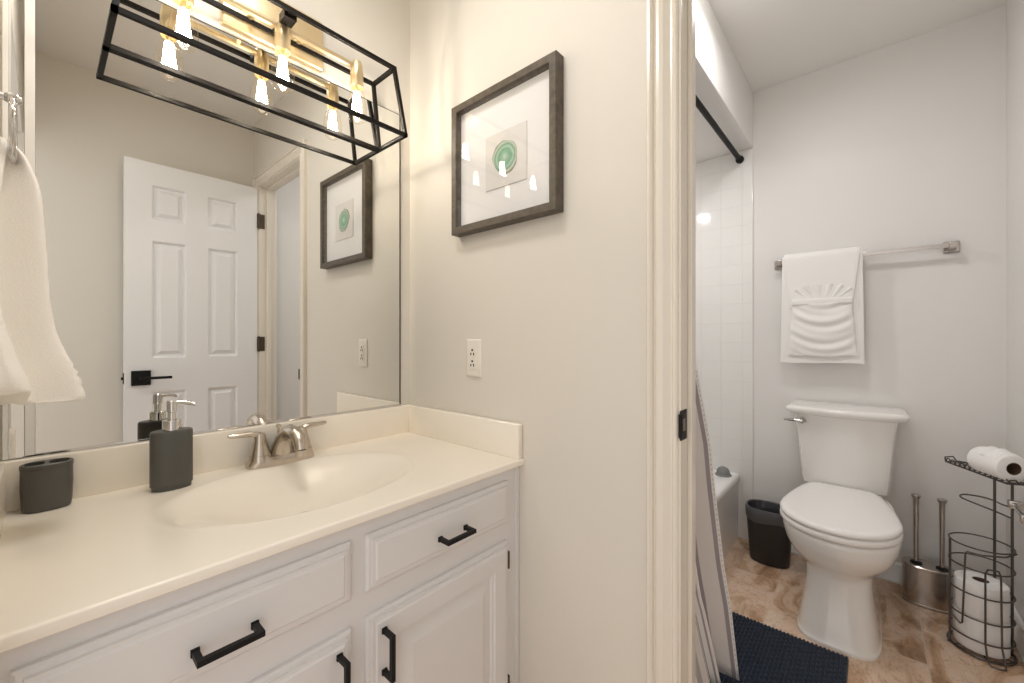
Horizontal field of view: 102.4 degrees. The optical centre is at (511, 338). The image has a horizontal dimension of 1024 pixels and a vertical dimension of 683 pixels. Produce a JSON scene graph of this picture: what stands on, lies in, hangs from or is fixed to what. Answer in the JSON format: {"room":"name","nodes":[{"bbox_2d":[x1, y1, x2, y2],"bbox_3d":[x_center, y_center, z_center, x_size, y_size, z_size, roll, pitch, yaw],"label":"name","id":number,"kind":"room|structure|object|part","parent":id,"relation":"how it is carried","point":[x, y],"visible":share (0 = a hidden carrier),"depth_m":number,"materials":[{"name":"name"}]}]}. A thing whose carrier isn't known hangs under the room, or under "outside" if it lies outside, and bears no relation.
{"room":"bathroom","nodes":[
{"label":"bathroom","id":0,"kind":"room"},
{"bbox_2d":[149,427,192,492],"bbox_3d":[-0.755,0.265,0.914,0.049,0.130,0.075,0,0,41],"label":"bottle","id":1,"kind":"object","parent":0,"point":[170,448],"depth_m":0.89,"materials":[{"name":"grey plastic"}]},
{"bbox_2d":[0,0,409,460],"bbox_3d":[-0.726,-0.120,1.166,0.110,2.440,1.133,0,0,41],"label":"wall","id":2,"kind":"structure","parent":0,"point":[381,27],"depth_m":1.39,"materials":[{"name":"white paint"}]},
{"bbox_2d":[2,0,23,459],"bbox_3d":[-0.969,-0.553,0.800,0.008,1.571,0.027,0,0,41],"label":"mirror panel","id":3,"kind":"object","parent":2,"relation":"attached to","point":[12,10],"visible":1,"depth_m":0.80,"materials":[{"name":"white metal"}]},
{"bbox_3d":[-0.975,-0.553,0.793,0.008,1.571,0.007,0,0,41],"label":"trim","id":4,"kind":"part","parent":3,"relation":"part of","materials":[{"name":"white"}]},
{"bbox_2d":[24,0,400,457],"bbox_3d":[-0.677,-0.553,1.133,0.008,1.573,0.857,0,0,41],"label":"wall mirror","id":5,"kind":"object","parent":2,"relation":"attached to","point":[239,260],"visible":0.99,"depth_m":1.02,"materials":[{"name":"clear mirror"}]},
{"bbox_3d":[-0.955,-0.553,0.816,0.008,1.571,0.014,0,0,41],"label":"trim","id":6,"kind":"part","parent":5,"relation":"part of","materials":[{"name":"white"}]},
{"bbox_2d":[103,0,407,151],"bbox_3d":[-0.608,-0.788,1.091,0.167,0.314,0.666,0,0,41],"label":"vanity light","id":7,"kind":"object","parent":2,"relation":"attached to","point":[278,26],"visible":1,"depth_m":1.09,"materials":[{"name":"black metal"}]},
{"bbox_2d":[173,0,193,9],"bbox_3d":[-0.744,-0.799,0.933,0.038,0.078,0.038,0,0,41],"label":"socket","id":8,"kind":"object","parent":7,"relation":"attached to","point":[187,4],"depth_m":0.94,"materials":[{"name":"gold metal"}]},
{"bbox_3d":[-0.744,-0.752,0.933,0.012,0.028,0.012,0,0,41],"label":"stem","id":9,"kind":"part","parent":7,"relation":"part of","materials":[{"name":"glass"}]},
{"bbox_2d":[274,19,290,55],"bbox_3d":[-0.607,-0.799,1.090,0.038,0.078,0.038,0,0,41],"label":"socket","id":10,"kind":"object","parent":7,"relation":"attached to","point":[282,42],"depth_m":1.08,"materials":[{"name":"gold metal"}]},
{"bbox_3d":[-0.607,-0.752,1.090,0.012,0.028,0.012,0,0,41],"label":"stem","id":11,"kind":"part","parent":7,"relation":"part of","materials":[{"name":"glass"}]},
{"bbox_3d":[-0.629,-0.835,1.110,0.076,0.043,0.417,0,0,41],"label":"arm","id":12,"kind":"part","parent":7,"relation":"part of","materials":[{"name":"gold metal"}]},
{"bbox_2d":[350,59,363,90],"bbox_3d":[-0.470,-0.799,1.247,0.038,0.078,0.038,0,0,41],"label":"socket","id":13,"kind":"object","parent":7,"relation":"attached to","point":[356,72],"depth_m":1.23,"materials":[{"name":"gold metal"}]},
{"bbox_2d":[410,0,645,682],"bbox_3d":[0.277,-0.120,0.954,1.680,2.440,0.044,0,0,41],"label":"wall partition","id":14,"kind":"structure","parent":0,"point":[556,303],"depth_m":1.06,"materials":[{"name":"white paint"}]},
{"bbox_2d":[467,339,481,376],"bbox_3d":[-0.119,0.058,1.265,0.064,0.116,0.011,0,0,41],"label":"wall outlet","id":15,"kind":"object","parent":14,"relation":"attached to","point":[474,346],"visible":1,"depth_m":1.26,"materials":[{"name":"beige plastic"}]},
{"bbox_2d":[469,347,475,368],"bbox_3d":[-0.121,0.058,1.263,0.031,0.068,0.004,0,0,41],"label":"receptacle","id":16,"kind":"object","parent":15,"relation":"attached to","point":[472,350],"depth_m":1.26,"materials":[{"name":"beige plastic"}]},
{"bbox_2d":[451,50,563,236],"bbox_3d":[-0.029,-0.522,1.170,0.398,0.397,0.034,0,0,41],"label":"framed print","id":17,"kind":"object","parent":14,"relation":"attached to","point":[507,139],"visible":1,"depth_m":1.15,"materials":[{"name":"grey wood"}]},
{"bbox_2d":[486,120,526,191],"bbox_3d":[-0.018,-0.513,1.166,0.156,0.158,0.002,0,0,41],"label":"print","id":18,"kind":"object","parent":17,"relation":"attached to","point":[506,145],"depth_m":1.16,"materials":[{"name":"white paper"}]},
{"bbox_2d":[646,0,677,682],"bbox_3d":[0.578,0.051,0.648,0.753,2.099,0.020,0,0,41],"label":"trim","id":19,"kind":"structure","parent":14,"relation":"attached to","point":[661,15],"depth_m":0.87,"materials":[{"name":"beige wood"}]},
{"bbox_2d":[696,0,752,162],"bbox_3d":[0.500,-1.189,1.899,0.770,0.302,1.585,0,0,41],"label":"wall","id":20,"kind":"structure","parent":0,"point":[722,86],"depth_m":1.88,"materials":[{"name":"white paint"}]},
{"bbox_2d":[696,95,743,163],"bbox_3d":[0.743,-0.988,1.686,0.040,0.041,1.563,0,0,41],"label":"shower rod","id":21,"kind":"object","parent":20,"relation":"attached to","point":[739,159],"visible":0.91,"depth_m":1.93,"materials":[{"name":"brown metal"}]},
{"bbox_2d":[696,366,738,682],"bbox_3d":[0.452,0.052,1.248,0.341,2.055,0.437,0,0,41],"label":"shower curtain","id":22,"kind":"object","parent":21,"relation":"hanging from","point":[715,638],"visible":0.07,"depth_m":1.34,"materials":[{"name":"fabric"}]},
{"bbox_2d":[708,0,1007,92],"bbox_3d":[0.516,-1.370,1.211,1.940,0.060,2.838,0,0,41],"label":"ceiling","id":23,"kind":"structure","parent":0,"point":[773,42],"depth_m":1.77,"materials":[{"name":"white paint"}]},
{"bbox_2d":[723,538,1023,682],"bbox_3d":[0.362,1.140,0.414,2.800,0.080,4.300,0,0,41],"label":"floor","id":24,"kind":"structure","parent":0,"point":[916,648],"depth_m":1.58,"materials":[{"name":"beige tile"}]},
{"bbox_2d":[0,467,518,682],"bbox_3d":[-0.463,0.724,0.952,0.565,0.752,0.934,0,0,41],"label":"vanity cabinet","id":25,"kind":"object","parent":24,"relation":"on","point":[427,591],"visible":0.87,"depth_m":0.77,"materials":[{"name":"white paint"}]},
{"bbox_3d":[-0.435,0.435,0.620,0.018,0.110,0.407,0,0,41],"label":"drawer","id":26,"kind":"part","parent":25,"relation":"part of","materials":[{"name":"white paint"}]},
{"bbox_3d":[-0.414,0.446,0.604,0.034,0.011,0.086,0,0,41],"label":"handle","id":27,"kind":"part","parent":25,"relation":"part of","materials":[{"name":"black metal"}]},
{"bbox_2d":[0,404,523,652],"bbox_3d":[-0.476,0.323,0.962,0.536,0.178,0.934,0,0,41],"label":"countertop","id":28,"kind":"structure","parent":25,"relation":"on","point":[119,544],"depth_m":0.84,"materials":[{"name":"beige stone"}]},
{"bbox_2d":[19,457,73,513],"bbox_3d":[-0.907,0.285,0.804,0.052,0.090,0.071,0,0,41],"label":"toothbrush holder","id":29,"kind":"object","parent":28,"relation":"on","point":[44,485],"visible":1,"depth_m":0.79,"materials":[{"name":"grey plastic"}]},
{"bbox_3d":[-0.907,0.245,0.804,0.052,0.010,0.071,0,0,41],"label":"lid","id":30,"kind":"part","parent":29,"relation":"part of","materials":[{"name":"grey plastic"}]},
{"bbox_2d":[149,400,196,492],"bbox_3d":[-0.753,0.233,0.916,0.049,0.194,0.080,0,0,41],"label":"soap dispenser","id":31,"kind":"object","parent":28,"relation":"on","point":[171,447],"visible":1,"depth_m":0.90,"materials":[{"name":"grey plastic"}]},
{"bbox_2d":[227,421,326,469],"bbox_3d":[-0.621,0.276,1.095,0.194,0.109,0.196,0,0,-9],"label":"faucet","id":32,"kind":"object","parent":28,"relation":"on","point":[291,444],"visible":1,"depth_m":1.06,"materials":[{"name":"silver metal"}]},
{"bbox_3d":[-0.669,0.277,1.054,0.057,0.082,0.099,0,0,41],"label":"handle","id":33,"kind":"part","parent":32,"relation":"part of","materials":[{"name":"silver metal"}]},
{"bbox_3d":[-0.636,0.251,1.122,0.012,0.039,0.012,0,0,41],"label":"lift rod","id":34,"kind":"part","parent":32,"relation":"part of","materials":[{"name":"silver metal"}]},
{"bbox_3d":[-0.580,0.273,1.073,0.173,0.103,0.060,0,0,41],"label":"spout","id":35,"kind":"part","parent":32,"relation":"part of","materials":[{"name":"silver metal"}]},
{"bbox_3d":[-0.573,0.277,1.164,0.057,0.082,0.099,0,0,41],"label":"handle","id":36,"kind":"part","parent":32,"relation":"part of","materials":[{"name":"silver metal"}]},
{"bbox_3d":[-0.435,0.764,0.620,0.018,0.441,0.407,0,0,41],"label":"door","id":37,"kind":"part","parent":25,"relation":"part of","materials":[{"name":"white paint"}]},
{"bbox_3d":[-0.300,0.616,0.735,0.034,0.092,0.011,0,0,41],"label":"handle","id":38,"kind":"part","parent":25,"relation":"part of","materials":[{"name":"black metal"}]},
{"bbox_3d":[-0.240,0.616,0.803,0.034,0.092,0.011,0,0,41],"label":"handle","id":39,"kind":"part","parent":25,"relation":"part of","materials":[{"name":"black metal"}]},
{"bbox_3d":[-0.146,0.435,0.950,0.018,0.110,0.411,0,0,41],"label":"drawer","id":40,"kind":"part","parent":25,"relation":"part of","materials":[{"name":"white paint"}]},
{"bbox_3d":[-0.146,0.762,0.950,0.018,0.446,0.411,0,0,41],"label":"door","id":41,"kind":"part","parent":25,"relation":"part of","materials":[{"name":"white paint"}]},
{"bbox_3d":[-0.123,0.446,0.937,0.034,0.011,0.086,0,0,41],"label":"handle","id":42,"kind":"part","parent":25,"relation":"part of","materials":[{"name":"black metal"}]},
{"bbox_2d":[713,468,739,558],"bbox_3d":[0.481,0.919,1.916,0.698,0.362,1.565,0,0,41],"label":"bathtub","id":43,"kind":"object","parent":24,"relation":"on","point":[726,488],"visible":0.17,"depth_m":2.13,"materials":[{"name":"white ceramic"}]},
{"bbox_2d":[715,466,731,476],"bbox_3d":[1.148,0.716,2.239,0.082,0.046,0.082,0,0,41],"label":"drain cover","id":44,"kind":"object","parent":43,"relation":"on","point":[722,471],"visible":1,"depth_m":2.22,"materials":[{"name":"grey rubber"}]},
{"bbox_2d":[745,499,790,568],"bbox_3d":[1.275,0.964,2.041,0.207,0.270,0.159,0,0,41],"label":"waste bin","id":45,"kind":"object","parent":24,"relation":"on","point":[769,543],"visible":0.76,"depth_m":1.99,"materials":[{"name":"black plastic"}]},
{"bbox_2d":[719,612,848,682],"bbox_3d":[0.805,1.092,1.345,0.438,0.012,0.568,0,0,41],"label":"bath mat","id":46,"kind":"object","parent":24,"relation":"on","point":[765,654],"visible":0.59,"depth_m":1.40,"materials":[{"name":"blue fabric"}]},
{"bbox_2d":[780,400,909,660],"bbox_3d":[1.343,0.706,1.688,0.430,0.789,0.752,0,0,41],"label":"toilet","id":47,"kind":"object","parent":24,"relation":"on","point":[840,521],"visible":1,"depth_m":1.54,"materials":[{"name":"white ceramic"}]},
{"bbox_3d":[1.321,0.378,1.925,0.085,0.028,0.025,0,0,41],"label":"flush lever","id":48,"kind":"part","parent":47,"relation":"part of","materials":[{"name":"silver metal"}]},
{"bbox_3d":[1.281,0.660,1.616,0.363,0.026,0.562,0,0,41],"label":"lid","id":49,"kind":"part","parent":47,"relation":"part of","materials":[{"name":"white plastic"}]},
{"bbox_3d":[1.281,0.686,1.616,0.364,0.027,0.563,0,0,41],"label":"seat","id":50,"kind":"part","parent":47,"relation":"part of","materials":[{"name":"white plastic"}]},
{"bbox_3d":[1.521,0.511,1.887,0.362,0.326,0.216,0,0,41],"label":"tank","id":51,"kind":"part","parent":47,"relation":"part of","materials":[{"name":"white ceramic"}]},
{"bbox_3d":[1.513,0.330,1.879,0.425,0.038,0.240,0,0,41],"label":"tank lid","id":52,"kind":"part","parent":47,"relation":"part of","materials":[{"name":"white ceramic"}]},
{"bbox_2d":[901,556,954,614],"bbox_3d":[1.727,1.018,1.710,0.162,0.162,0.106,0,0,41],"label":"caddy","id":53,"kind":"object","parent":24,"relation":"on","point":[925,586],"visible":0.73,"depth_m":1.68,"materials":[{"name":"silver metal"}]},
{"bbox_2d":[910,493,921,564],"bbox_3d":[1.696,0.794,1.729,0.038,0.286,0.038,0,0,41],"label":"toilet brush","id":54,"kind":"object","parent":53,"relation":"on","point":[916,497],"visible":1,"depth_m":1.72,"materials":[{"name":"silver metal"}]},
{"bbox_2d":[936,498,948,570],"bbox_3d":[1.753,0.794,1.679,0.038,0.286,0.038,0,0,41],"label":"plunger","id":55,"kind":"object","parent":53,"relation":"on","point":[942,502],"visible":1,"depth_m":1.67,"materials":[{"name":"silver metal"}]},
{"bbox_2d":[944,456,1023,670],"bbox_3d":[1.709,0.783,1.495,0.193,0.636,0.315,0,0,41],"label":"toilet paper stand","id":56,"kind":"object","parent":24,"relation":"on","point":[1012,554],"visible":0.87,"depth_m":1.43,"materials":[{"name":"black metal"}]},
{"bbox_3d":[1.596,0.913,1.502,0.019,0.376,0.009,0,0,-28],"label":"post","id":57,"kind":"part","parent":56,"relation":"part of","materials":[{"name":"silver metal"}]},
{"bbox_2d":[953,603,1010,658],"bbox_3d":[1.667,1.031,1.465,0.136,0.116,0.136,0,0,41],"label":"toilet paper roll","id":58,"kind":"object","parent":56,"relation":"on","point":[971,628],"visible":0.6,"depth_m":1.42,"materials":[{"name":"white paper"}]},
{"bbox_2d":[954,570,1009,623],"bbox_3d":[1.667,0.914,1.465,0.132,0.116,0.132,0,0,41],"label":"toilet paper roll","id":59,"kind":"object","parent":58,"relation":"on","point":[974,581],"visible":0.81,"depth_m":1.43,"materials":[{"name":"white paper"}]},
{"bbox_3d":[1.771,0.605,1.527,0.059,0.044,0.200,0,0,5],"label":"roll arm","id":60,"kind":"part","parent":56,"relation":"part of","materials":[{"name":"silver metal"}]},
{"bbox_2d":[947,461,1023,485],"bbox_3d":[1.731,0.488,1.508,0.072,0.007,0.264,0,0,13],"label":"shelf","id":61,"kind":"object","parent":56,"relation":"attached to","point":[969,467],"depth_m":1.48,"materials":[{"name":"black metal"}]},
{"bbox_3d":[1.742,0.795,1.487,0.007,0.610,0.008,0,0,41],"label":"post","id":62,"kind":"part","parent":56,"relation":"part of","materials":[{"name":"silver metal"}]},
{"bbox_2d":[967,446,1023,481],"bbox_3d":[1.702,0.432,1.445,0.093,0.103,0.124,0,0,13],"label":"toilet paper roll","id":63,"kind":"object","parent":56,"relation":"on","point":[1003,464],"visible":1,"depth_m":1.41,"materials":[{"name":"white paper"}]},
{"bbox_3d":[1.736,0.797,1.430,0.007,0.605,0.008,0,0,41],"label":"post","id":64,"kind":"part","parent":56,"relation":"part of","materials":[{"name":"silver metal"}]},
{"bbox_2d":[753,5,1005,584],"bbox_3d":[1.387,-0.120,2.234,1.662,2.440,0.131,0,0,41],"label":"wall","id":65,"kind":"structure","parent":0,"point":[902,144],"depth_m":1.84,"materials":[{"name":"white paint"}]},
{"bbox_2d":[696,148,752,539],"bbox_3d":[1.023,0.031,2.488,0.761,2.138,0.009,0,0,41],"label":"tiled wall","id":66,"kind":"structure","parent":65,"relation":"attached to","point":[724,187],"depth_m":2.32,"materials":[{"name":"white tile"}]},
{"bbox_2d":[775,241,959,269],"bbox_3d":[1.615,-0.390,1.931,0.664,0.048,0.068,0,0,41],"label":"towel bar","id":67,"kind":"object","parent":65,"relation":"attached to","point":[953,246],"visible":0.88,"depth_m":1.77,"materials":[{"name":"silver metal"}]},
{"bbox_2d":[784,247,859,356],"bbox_3d":[1.491,-0.172,1.993,0.292,0.512,0.084,0,0,41],"label":"hand towel","id":68,"kind":"object","parent":67,"relation":"hanging from","point":[821,327],"visible":0.98,"depth_m":1.97,"materials":[{"name":"white fabric"}]},
{"bbox_2d":[792,283,851,298],"bbox_3d":[1.479,-0.226,1.974,0.236,0.080,0.014,0,0,41],"label":"washcloth","id":69,"kind":"object","parent":68,"relation":"on","point":[829,286],"visible":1,"depth_m":1.96,"materials":[{"name":"white fabric"}]},
{"bbox_2d":[781,249,864,363],"bbox_3d":[1.497,-0.149,1.999,0.324,0.535,0.046,0,0,41],"label":"bath towel","id":70,"kind":"object","parent":67,"relation":"hanging from","point":[857,306],"visible":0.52,"depth_m":1.94,"materials":[{"name":"white fabric"}]},
{"bbox_3d":[1.599,-0.390,1.913,0.628,0.018,0.009,0,0,41],"label":"rail","id":71,"kind":"part","parent":67,"relation":"part of","materials":[{"name":"silver metal"}]},
{"bbox_2d":[1006,0,1023,622],"bbox_3d":[1.546,-0.120,1.056,0.130,2.440,1.695,0,0,41],"label":"wall","id":72,"kind":"structure","parent":0,"point":[1014,9],"depth_m":1.56,"materials":[{"name":"white paint"}]},
{"bbox_2d":[1007,499,1023,523],"bbox_3d":[1.626,0.548,1.294,0.064,0.044,0.194,0,0,41],"label":"toilet paper holder","id":73,"kind":"object","parent":72,"relation":"attached to","point":[1018,506],"visible":1,"depth_m":1.34,"materials":[{"name":"silver metal"}]},
{"bbox_2d":[1010,599,1023,663],"bbox_3d":[1.446,1.055,1.056,0.021,0.090,1.564,0,0,41],"label":"baseboard","id":74,"kind":"structure","parent":72,"relation":"attached to","point":[1019,628],"depth_m":1.46,"materials":[{"name":"white"}]},
{"bbox_3d":[-0.390,-0.120,0.192,1.680,2.440,0.110,0,0,41],"label":"wall","id":75,"kind":"structure","parent":0,"visible":0},
{"bbox_2d":[0,92,21,163],"bbox_3d":[-0.776,-0.335,0.628,0.097,0.125,0.038,0,0,41],"label":"towel ring","id":76,"kind":"object","parent":75,"relation":"attached to","point":[13,100],"visible":0.98,"depth_m":0.61,"materials":[{"name":"silver metal"}]},
{"bbox_3d":[-0.776,-0.372,0.628,0.050,0.050,0.038,0,0,41],"label":"post","id":77,"kind":"part","parent":76,"relation":"part of","materials":[{"name":"silver metal"}]},
{"bbox_2d":[0,137,84,404],"bbox_3d":[-0.744,-0.098,0.647,0.222,0.409,0.106,0,0,41],"label":"hand towel","id":78,"kind":"object","parent":76,"relation":"hanging from","point":[35,366],"visible":0.98,"depth_m":0.65,"materials":[{"name":"white fabric"}]},
{"bbox_3d":[0.306,-0.120,0.986,1.680,2.440,0.043,0,0,41],"label":"wall","id":79,"kind":"structure","parent":0,"visible":0},
{"bbox_2d":[678,0,687,682],"bbox_3d":[0.613,0.077,0.688,0.645,2.045,0.095,0,0,41],"label":"trim","id":80,"kind":"structure","parent":79,"relation":"attached to","point":[682,4],"depth_m":0.86,"materials":[{"name":"beige wood"}]},
{"bbox_2d":[679,409,686,440],"bbox_3d":[0.358,0.180,0.862,0.007,0.062,0.041,0,0,41],"label":"strike plate","id":81,"kind":"object","parent":79,"relation":"attached to","point":[683,414],"visible":1,"depth_m":0.86,"materials":[{"name":"black metal"}]},
{"bbox_2d":[688,0,695,682],"bbox_3d":[0.618,0.085,0.693,0.615,2.030,0.027,0,0,41],"label":"trim","id":82,"kind":"structure","parent":79,"relation":"attached to","point":[691,3],"depth_m":0.88,"materials":[{"name":"beige wood"}]}
]}

